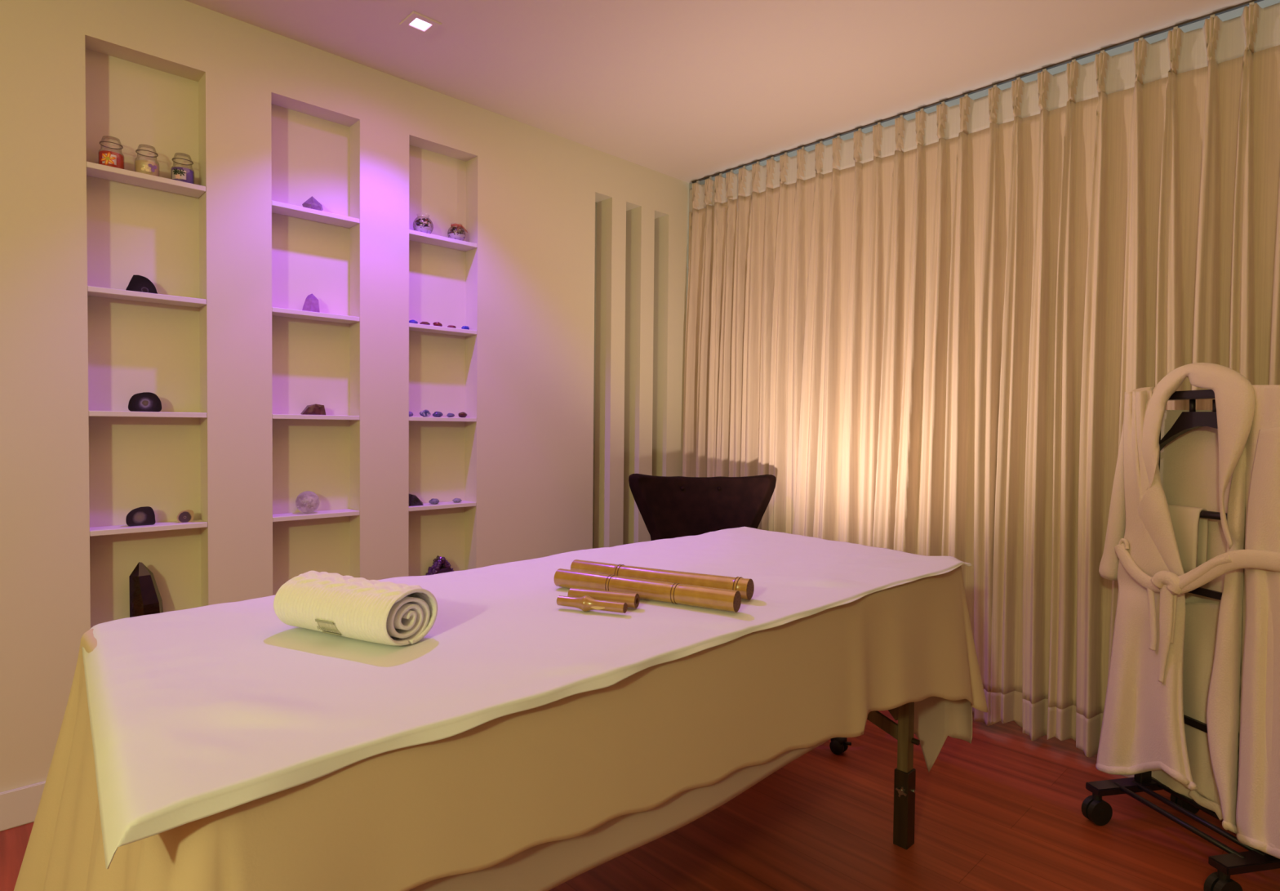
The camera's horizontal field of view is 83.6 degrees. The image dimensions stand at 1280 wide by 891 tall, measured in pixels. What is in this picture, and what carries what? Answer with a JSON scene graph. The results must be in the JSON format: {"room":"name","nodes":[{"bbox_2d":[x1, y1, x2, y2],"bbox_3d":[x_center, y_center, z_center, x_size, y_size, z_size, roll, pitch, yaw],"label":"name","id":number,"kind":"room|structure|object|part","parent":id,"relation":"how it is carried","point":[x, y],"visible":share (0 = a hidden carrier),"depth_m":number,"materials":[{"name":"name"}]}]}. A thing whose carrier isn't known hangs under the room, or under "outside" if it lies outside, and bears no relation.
{"room":"spa","nodes":[
{"label":"spa","id":0,"kind":"room"},
{"bbox_2d":[0,0,692,791],"bbox_3d":[-1.888,-0.172,2.155,6.160,2.600,0.150,-1,2,-44],"label":"wall","id":1,"kind":"structure","parent":0,"point":[262,117],"depth_m":2.68,"materials":[{"name":"beige paint"}]},
{"bbox_2d":[0,780,45,831],"bbox_3d":[-1.902,1.074,2.072,6.000,0.112,0.012,-1,2,-44],"label":"baseboard","id":2,"kind":"structure","parent":1,"relation":"attached to","point":[19,806],"depth_m":2.12,"materials":[{"name":"white paint"}]},
{"bbox_2d":[86,161,205,197],"bbox_3d":[-1.623,-0.869,2.352,0.323,0.018,0.099,-1,2,-44],"label":"niche shelf","id":3,"kind":"object","parent":1,"relation":"attached to","point":[94,170],"visible":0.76,"depth_m":2.33,"materials":[{"name":"white paint"}]},
{"bbox_2d":[97,135,124,168],"bbox_3d":[-1.685,-0.929,2.282,0.067,0.105,0.069,-1,2,-44],"label":"candle jar","id":4,"kind":"object","parent":3,"relation":"on","point":[110,158],"visible":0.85,"depth_m":2.27,"materials":[{"name":"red glass"}]},
{"bbox_3d":[-1.686,-0.970,2.282,0.060,0.024,0.060,-1,2,-44],"label":"glass lid","id":5,"kind":"part","parent":4,"relation":"part of","materials":[{"name":"clear glass"}]},
{"bbox_2d":[134,144,159,176],"bbox_3d":[-1.617,-0.930,2.348,0.067,0.105,0.068,-1,2,-44],"label":"candle jar","id":6,"kind":"object","parent":3,"relation":"on","point":[144,166],"visible":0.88,"depth_m":2.33,"materials":[{"name":"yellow glass"}]},
{"bbox_3d":[-1.617,-0.971,2.347,0.060,0.024,0.060,-1,2,-44],"label":"glass lid","id":7,"kind":"part","parent":6,"relation":"part of","materials":[{"name":"clear glass"}]},
{"bbox_2d":[170,152,194,183],"bbox_3d":[-1.545,-0.931,2.418,0.067,0.105,0.068,-1,2,-44],"label":"candle jar","id":8,"kind":"object","parent":3,"relation":"on","point":[177,173],"visible":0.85,"depth_m":2.40,"materials":[{"name":"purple glass"}]},
{"bbox_3d":[-1.545,-0.972,2.417,0.060,0.024,0.060,-1,2,-44],"label":"glass lid","id":9,"kind":"part","parent":8,"relation":"part of","materials":[{"name":"clear glass"}]},
{"bbox_2d":[87,285,206,307],"bbox_3d":[-1.627,-0.488,2.361,0.323,0.018,0.099,-1,2,-44],"label":"niche shelf","id":10,"kind":"object","parent":1,"relation":"attached to","point":[97,291],"visible":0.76,"depth_m":2.33,"materials":[{"name":"white paint"}]},
{"bbox_2d":[125,275,157,293],"bbox_3d":[-1.640,-0.525,2.355,0.089,0.062,0.031,-1,2,-44],"label":"agate geode","id":11,"kind":"object","parent":10,"relation":"on","point":[137,282],"visible":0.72,"depth_m":2.34,"materials":[{"name":"grey stone"}]},
{"bbox_2d":[88,410,207,417],"bbox_3d":[-1.630,-0.102,2.371,0.323,0.018,0.099,-1,2,-44],"label":"niche shelf","id":12,"kind":"object","parent":1,"relation":"attached to","point":[91,413],"visible":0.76,"depth_m":2.33,"materials":[{"name":"white paint"}]},
{"bbox_2d":[128,391,161,411],"bbox_3d":[-1.640,-0.142,2.368,0.092,0.068,0.031,-1,2,-44],"label":"agate geode","id":13,"kind":"object","parent":12,"relation":"on","point":[144,401],"visible":0.91,"depth_m":2.36,"materials":[{"name":"grey"}]},
{"bbox_2d":[89,519,207,536],"bbox_3d":[-1.634,0.272,2.380,0.323,0.018,0.099,-1,2,-44],"label":"niche shelf","id":14,"kind":"object","parent":1,"relation":"attached to","point":[174,525],"visible":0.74,"depth_m":2.34,"materials":[{"name":"white paint"}]},
{"bbox_2d":[125,506,155,526],"bbox_3d":[-1.654,0.234,2.367,0.081,0.066,0.031,-1,2,-44],"label":"agate geode","id":15,"kind":"object","parent":14,"relation":"on","point":[140,516],"visible":1,"depth_m":2.36,"materials":[{"name":"grey"}]},
{"bbox_2d":[177,509,194,522],"bbox_3d":[-1.559,0.242,2.452,0.050,0.045,0.021,-1,2,-44],"label":"agate geode","id":16,"kind":"object","parent":14,"relation":"on","point":[184,516],"visible":1,"depth_m":2.44,"materials":[{"name":"brown"}]},
{"bbox_2d":[271,200,359,227],"bbox_3d":[-1.243,-0.875,2.718,0.319,0.018,0.099,-1,2,-44],"label":"niche shelf","id":17,"kind":"object","parent":1,"relation":"attached to","point":[277,207],"visible":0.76,"depth_m":2.70,"materials":[{"name":"white paint"}]},
{"bbox_2d":[302,195,323,210],"bbox_3d":[-1.242,-0.914,2.717,0.080,0.062,0.058,-1,2,-44],"label":"crystal","id":18,"kind":"object","parent":17,"relation":"on","point":[312,203],"visible":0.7,"depth_m":2.70},
{"bbox_2d":[271,306,359,324],"bbox_3d":[-1.246,-0.493,2.727,0.319,0.018,0.099,-1,2,-44],"label":"niche shelf","id":19,"kind":"object","parent":1,"relation":"attached to","point":[281,312],"visible":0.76,"depth_m":2.70,"materials":[{"name":"white paint"}]},
{"bbox_2d":[302,293,319,312],"bbox_3d":[-1.251,-0.540,2.721,0.071,0.076,0.055,-1,2,-44],"label":"crystal","id":20,"kind":"object","parent":19,"relation":"on","point":[311,304],"visible":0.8,"depth_m":2.70},
{"bbox_2d":[272,508,359,521],"bbox_3d":[-1.254,0.267,2.746,0.319,0.018,0.099,-1,2,-44],"label":"niche shelf","id":21,"kind":"object","parent":1,"relation":"attached to","point":[345,512],"visible":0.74,"depth_m":2.72,"materials":[{"name":"white paint"}]},
{"bbox_2d":[295,490,319,513],"bbox_3d":[-1.268,0.216,2.731,0.085,0.085,0.085,-1,2,-44],"label":"ball","id":22,"kind":"object","parent":21,"relation":"on","point":[307,501],"visible":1,"depth_m":2.70,"materials":[{"name":"white"}]},
{"bbox_2d":[272,413,359,420],"bbox_3d":[-1.250,-0.108,2.737,0.319,0.018,0.099,-1,2,-44],"label":"niche shelf","id":23,"kind":"object","parent":1,"relation":"attached to","point":[292,416],"visible":0.76,"depth_m":2.69,"materials":[{"name":"white paint"}]},
{"bbox_2d":[300,404,325,414],"bbox_3d":[-1.247,-0.138,2.737,0.088,0.042,0.042,-1,2,-44],"label":"crystal","id":24,"kind":"object","parent":23,"relation":"on","point":[313,409],"visible":0.88,"depth_m":2.72},
{"bbox_2d":[408,500,475,511],"bbox_3d":[-0.877,0.262,3.108,0.319,0.018,0.099,-1,2,-44],"label":"niche shelf","id":25,"kind":"object","parent":1,"relation":"attached to","point":[425,506],"visible":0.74,"depth_m":3.08,"materials":[{"name":"white paint"}]},
{"bbox_2d":[408,493,422,506],"bbox_3d":[-0.956,0.228,3.027,0.078,0.052,0.028,-1,2,-44],"label":"black tourmaline","id":26,"kind":"object","parent":25,"relation":"on","point":[414,500],"visible":0.75,"depth_m":3.02,"materials":[{"name":"stone"}]},
{"bbox_2d":[428,497,439,503],"bbox_3d":[-0.888,0.241,3.090,0.045,0.025,0.033,-1,2,-44],"label":"stone","id":27,"kind":"object","parent":25,"relation":"on","point":[434,500],"visible":1,"depth_m":3.08,"materials":[{"name":"stone"}]},
{"bbox_2d":[452,497,462,502],"bbox_3d":[-0.809,0.242,3.166,0.045,0.020,0.030,-1,2,-44],"label":"stone","id":28,"kind":"object","parent":25,"relation":"on","point":[455,500],"visible":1,"depth_m":3.15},
{"bbox_2d":[408,322,476,336],"bbox_3d":[-0.869,-0.499,3.090,0.319,0.018,0.099,-1,2,-44],"label":"niche shelf","id":29,"kind":"object","parent":1,"relation":"attached to","point":[412,326],"visible":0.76,"depth_m":3.07,"materials":[{"name":"white paint"}]},
{"bbox_2d":[408,319,417,323],"bbox_3d":[-0.950,-0.516,2.998,0.039,0.020,0.030,-1,2,-44],"label":"stone","id":30,"kind":"object","parent":29,"relation":"on","point":[412,321],"visible":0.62,"depth_m":2.98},
{"bbox_2d":[419,321,430,324],"bbox_3d":[-0.913,-0.516,3.035,0.046,0.018,0.032,-1,2,-44],"label":"stone","id":31,"kind":"object","parent":29,"relation":"on","point":[421,322],"visible":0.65,"depth_m":3.02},
{"bbox_2d":[432,321,442,326],"bbox_3d":[-0.870,-0.519,3.076,0.039,0.024,0.029,-1,2,-44],"label":"stone","id":32,"kind":"object","parent":29,"relation":"on","point":[437,323],"visible":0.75,"depth_m":3.06,"materials":[{"name":"red stone"}]},
{"bbox_2d":[447,324,456,328],"bbox_3d":[-0.821,-0.516,3.122,0.041,0.017,0.029,-1,2,-44],"label":"stone","id":33,"kind":"object","parent":29,"relation":"on","point":[448,326],"visible":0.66,"depth_m":3.11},
{"bbox_2d":[461,325,469,329],"bbox_3d":[-0.772,-0.519,3.168,0.041,0.021,0.028,-1,2,-44],"label":"stone","id":34,"kind":"object","parent":29,"relation":"on","point":[467,327],"visible":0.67,"depth_m":3.16,"materials":[{"name":"blue stone"}]},
{"bbox_2d":[408,416,476,422],"bbox_3d":[-0.873,-0.113,3.099,0.319,0.018,0.099,-1,2,-44],"label":"niche shelf","id":35,"kind":"object","parent":1,"relation":"attached to","point":[411,418],"visible":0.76,"depth_m":3.06,"materials":[{"name":"white paint"}]},
{"bbox_2d":[419,409,431,417],"bbox_3d":[-0.914,-0.137,3.046,0.047,0.032,0.031,-1,2,-44],"label":"stone","id":36,"kind":"object","parent":35,"relation":"on","point":[425,413],"visible":0.99,"depth_m":3.03,"materials":[{"name":"stone"}]},
{"bbox_2d":[432,411,443,417],"bbox_3d":[-0.872,-0.134,3.085,0.033,0.025,0.040,1,2,24],"label":"stone","id":37,"kind":"object","parent":35,"relation":"on","point":[437,414],"visible":1,"depth_m":3.08,"materials":[{"name":"blue stone"}]},
{"bbox_2d":[446,413,454,417],"bbox_3d":[-0.829,-0.132,3.128,0.036,0.019,0.026,-1,2,-44],"label":"stone","id":38,"kind":"object","parent":35,"relation":"on","point":[449,415],"visible":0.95,"depth_m":3.12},
{"bbox_2d":[457,411,466,417],"bbox_3d":[-0.785,-0.136,3.170,0.045,0.026,0.030,-1,2,-44],"label":"stone","id":39,"kind":"object","parent":35,"relation":"on","point":[462,414],"visible":0.88,"depth_m":3.16,"materials":[{"name":"red stone"}]},
{"bbox_2d":[408,229,477,251],"bbox_3d":[-0.866,-0.880,3.080,0.319,0.018,0.099,-1,2,-44],"label":"niche shelf","id":40,"kind":"object","parent":1,"relation":"attached to","point":[416,236],"visible":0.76,"depth_m":3.07,"materials":[{"name":"white paint"}]},
{"bbox_2d":[413,215,433,233],"bbox_3d":[-0.918,-0.931,3.031,0.083,0.087,0.083,-1,2,-44],"label":"bowl","id":41,"kind":"object","parent":40,"relation":"on","point":[425,228],"visible":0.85,"depth_m":3.01,"materials":[{"name":"clear glass"}]},
{"bbox_2d":[447,223,467,240],"bbox_3d":[-0.804,-0.930,3.140,0.077,0.081,0.077,1,1,7],"label":"bowl","id":42,"kind":"object","parent":40,"relation":"on","point":[460,236],"visible":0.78,"depth_m":3.12,"materials":[{"name":"clear glass"}]},
{"bbox_2d":[592,201,596,548],"bbox_3d":[-0.283,-0.140,3.773,0.114,2.286,0.010,-1,2,-44],"label":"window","id":43,"kind":"structure","parent":1,"relation":"in","point":[595,202],"depth_m":3.80,"materials":[{"name":"beige paint"}]},
{"bbox_2d":[0,709,1279,890],"bbox_3d":[-0.671,1.220,0.910,6.360,0.100,6.000,-1,2,-44],"label":"floor","id":44,"kind":"structure","parent":0,"point":[1001,810],"depth_m":2.12,"materials":[{"name":"laminate"}]},
{"bbox_2d":[628,473,776,540],"bbox_3d":[0.302,0.631,3.311,0.712,0.980,0.562,1,1,-2],"label":"armchair","id":45,"kind":"object","parent":44,"relation":"on","point":[673,506],"visible":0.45,"depth_m":3.47,"materials":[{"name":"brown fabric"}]},
{"bbox_2d":[829,737,851,754],"bbox_3d":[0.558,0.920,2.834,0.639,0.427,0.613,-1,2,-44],"label":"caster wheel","id":46,"kind":"object","parent":44,"relation":"on","point":[837,745],"visible":0.08,"depth_m":2.64,"materials":[{"name":"black"}]},
{"bbox_2d":[866,702,919,848],"bbox_3d":[-0.050,0.750,1.686,1.870,0.813,0.766,-1,2,-44],"label":"massage table","id":47,"kind":"object","parent":44,"relation":"on","point":[904,776],"visible":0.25,"depth_m":2.06,"materials":[{"name":"brown wood"}]},
{"bbox_2d":[13,565,988,890],"bbox_3d":[-0.081,0.605,1.680,2.116,0.544,0.990,-1,2,-44],"label":"cloth","id":48,"kind":"object","parent":47,"relation":"on","point":[477,797],"visible":0.52,"depth_m":1.10,"materials":[{"name":"beige fabric"}]},
{"bbox_2d":[81,526,972,868],"bbox_3d":[-0.048,0.343,1.679,2.054,0.053,0.875,-1,2,-44],"label":"sheet","id":49,"kind":"object","parent":48,"relation":"on","point":[197,713],"visible":0.9,"depth_m":1.10,"materials":[{"name":"white fabric"}]},
{"bbox_2d":[273,570,437,645],"bbox_3d":[-0.500,0.280,1.253,0.268,0.099,0.134,1,2,25],"label":"rolled towel","id":50,"kind":"object","parent":49,"relation":"on","point":[361,608],"visible":1,"depth_m":1.21,"materials":[{"name":"white fabric"}]},
{"bbox_2d":[556,595,627,613],"bbox_3d":[-0.097,0.315,1.423,0.148,0.032,0.032,1,2,22],"label":"stick","id":51,"kind":"object","parent":49,"relation":"on","point":[585,602],"visible":1,"depth_m":1.41,"materials":[{"name":"brown wood"}]},
{"bbox_2d":[567,586,639,608],"bbox_3d":[-0.076,0.313,1.473,0.149,0.030,0.030,1,1,20],"label":"stick","id":52,"kind":"object","parent":49,"relation":"on","point":[632,599],"visible":0.69,"depth_m":1.46,"materials":[{"name":"brown wood"}]},
{"bbox_2d":[554,568,741,612],"bbox_3d":[0.004,0.306,1.531,0.437,0.043,0.043,1,2,29],"label":"stick","id":53,"kind":"object","parent":49,"relation":"on","point":[730,600],"visible":0.96,"depth_m":1.50,"materials":[{"name":"brown wood"}]},
{"bbox_2d":[570,559,754,599],"bbox_3d":[0.036,0.302,1.643,0.462,0.048,0.049,1,2,30],"label":"stick","id":54,"kind":"object","parent":49,"relation":"on","point":[745,586],"visible":0.67,"depth_m":1.60,"materials":[{"name":"brown wood"}]},
{"bbox_2d":[408,696,972,890],"bbox_3d":[-0.036,0.662,1.686,1.960,0.645,0.862,-1,2,-44],"label":"cloth","id":55,"kind":"object","parent":47,"relation":"on","point":[544,866],"visible":0.2,"depth_m":1.16,"materials":[{"name":"beige fabric"}]},
{"bbox_3d":[0.749,0.991,2.051,0.012,0.032,0.032,-1,2,-44],"label":"adjusting knob","id":56,"kind":"part","parent":47,"relation":"part of","materials":[{"name":"silver metal"}]},
{"bbox_3d":[0.770,0.698,2.066,0.038,0.485,0.032,-1,2,-44],"label":"leg","id":57,"kind":"part","parent":47,"relation":"part of","materials":[{"name":"brown wood"}]},
{"bbox_2d":[1081,389,1279,890],"bbox_3d":[1.607,0.503,2.042,0.404,1.320,0.474,0,1,-11],"label":"rack","id":58,"kind":"object","parent":44,"relation":"on","point":[1097,810],"visible":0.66,"depth_m":2.05,"materials":[{"name":"black metal"}]},
{"bbox_3d":[1.507,1.052,2.020,0.015,0.015,0.390,0,1,-11],"label":"rod","id":59,"kind":"part","parent":58,"relation":"part of","materials":[{"name":"black metal"}]},
{"bbox_3d":[1.639,1.052,2.046,0.015,0.015,0.390,0,1,-11],"label":"rod","id":60,"kind":"part","parent":58,"relation":"part of","materials":[{"name":"black metal"}]},
{"bbox_2d":[1095,362,1279,857],"bbox_3d":[1.580,0.432,2.034,0.174,1.334,0.722,0,1,-11],"label":"bathrobe","id":61,"kind":"object","parent":58,"relation":"hanging from","point":[1175,652],"visible":1,"depth_m":2.04,"materials":[{"name":"beige fabric"}]},
{"bbox_3d":[1.528,0.437,2.142,0.067,1.204,0.323,0,1,-8],"label":"panel","id":62,"kind":"part","parent":61,"relation":"part of","materials":[{"name":"beige fabric"}]},
{"bbox_3d":[1.645,0.494,2.109,0.336,1.207,0.508,-1,2,-44],"label":"panel","id":63,"kind":"part","parent":61,"relation":"part of","materials":[{"name":"beige fabric"}]},
{"bbox_3d":[1.632,0.725,2.064,0.035,0.602,0.249,0,1,-11],"label":"panel","id":64,"kind":"part","parent":61,"relation":"part of","materials":[{"name":"beige fabric"}]},
{"bbox_3d":[1.603,0.440,1.846,0.082,1.196,0.228,1,1,-1],"label":"panel","id":65,"kind":"part","parent":61,"relation":"part of","materials":[{"name":"beige fabric"}]},
{"bbox_2d":[1168,503,1208,573],"bbox_3d":[1.603,0.282,2.115,0.044,0.207,0.120,0,1,-11],"label":"hand towel","id":66,"kind":"object","parent":58,"relation":"hanging from","point":[1191,531],"visible":0.62,"depth_m":2.07,"materials":[{"name":"beige fabric"}]},
{"bbox_3d":[1.571,1.052,2.033,0.015,0.015,0.390,0,1,-11],"label":"rod","id":67,"kind":"part","parent":58,"relation":"part of","materials":[{"name":"black metal"}]},
{"bbox_2d":[184,0,1279,184],"bbox_3d":[-0.246,-1.465,0.429,6.360,0.100,4.850,-1,2,-44],"label":"ceiling","id":68,"kind":"structure","parent":0,"point":[686,91],"depth_m":2.67,"materials":[{"name":"beige paint"}]},
{"bbox_2d":[399,11,441,35],"bbox_3d":[-0.765,-1.467,2.494,0.106,0.006,0.106,-1,2,-44],"label":"recessed light","id":69,"kind":"object","parent":68,"relation":"in","point":[415,21],"visible":1,"depth_m":2.49,"materials":[{"name":"beige paint"}]},
{"bbox_2d":[691,0,1263,183],"bbox_3d":[1.779,-1.434,2.532,0.014,0.026,4.270,-1,2,-44],"label":"track","id":70,"kind":"object","parent":68,"relation":"attached to","point":[1252,2],"visible":0.87,"depth_m":2.86,"materials":[{"name":"brown"}]},
{"bbox_2d":[682,171,737,476],"bbox_3d":[0.352,-0.191,3.953,0.120,2.556,0.351,-1,2,-44],"label":"pleated curtain","id":71,"kind":"object","parent":70,"relation":"hanging from","point":[713,205],"visible":0.69,"depth_m":3.93,"materials":[{"name":"fabric"}]},
{"bbox_2d":[728,2,1279,756],"bbox_3d":[1.600,-0.147,2.660,0.115,2.557,3.243,-1,2,-44],"label":"pleated curtain","id":72,"kind":"object","parent":70,"relation":"hanging from","point":[944,319],"visible":0.69,"depth_m":2.81,"materials":[{"name":"fabric"}]},
{"bbox_3d":[-0.880,0.641,3.118,0.319,0.017,0.099,-1,2,-44],"label":"niche shelf","id":73,"kind":"object","parent":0,"visible":0},
{"bbox_2d":[425,555,453,575],"bbox_3d":[-0.871,0.556,3.124,0.171,0.150,0.080,-1,2,-44],"label":"cluster","id":74,"kind":"object","parent":73,"relation":"on","point":[440,565],"visible":0.46,"depth_m":3.10,"materials":[{"name":"purple stone"}]},
{"bbox_3d":[-1.638,0.651,2.389,0.323,0.017,0.099,-1,2,-44],"label":"niche shelf","id":75,"kind":"object","parent":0,"visible":0},
{"bbox_2d":[128,561,163,617],"bbox_3d":[-1.639,0.513,2.384,0.102,0.258,0.074,-1,2,-44],"label":"tower","id":76,"kind":"object","parent":75,"relation":"on","point":[145,598],"visible":0.66,"depth_m":2.35,"materials":[{"name":"black stone"}]}
]}

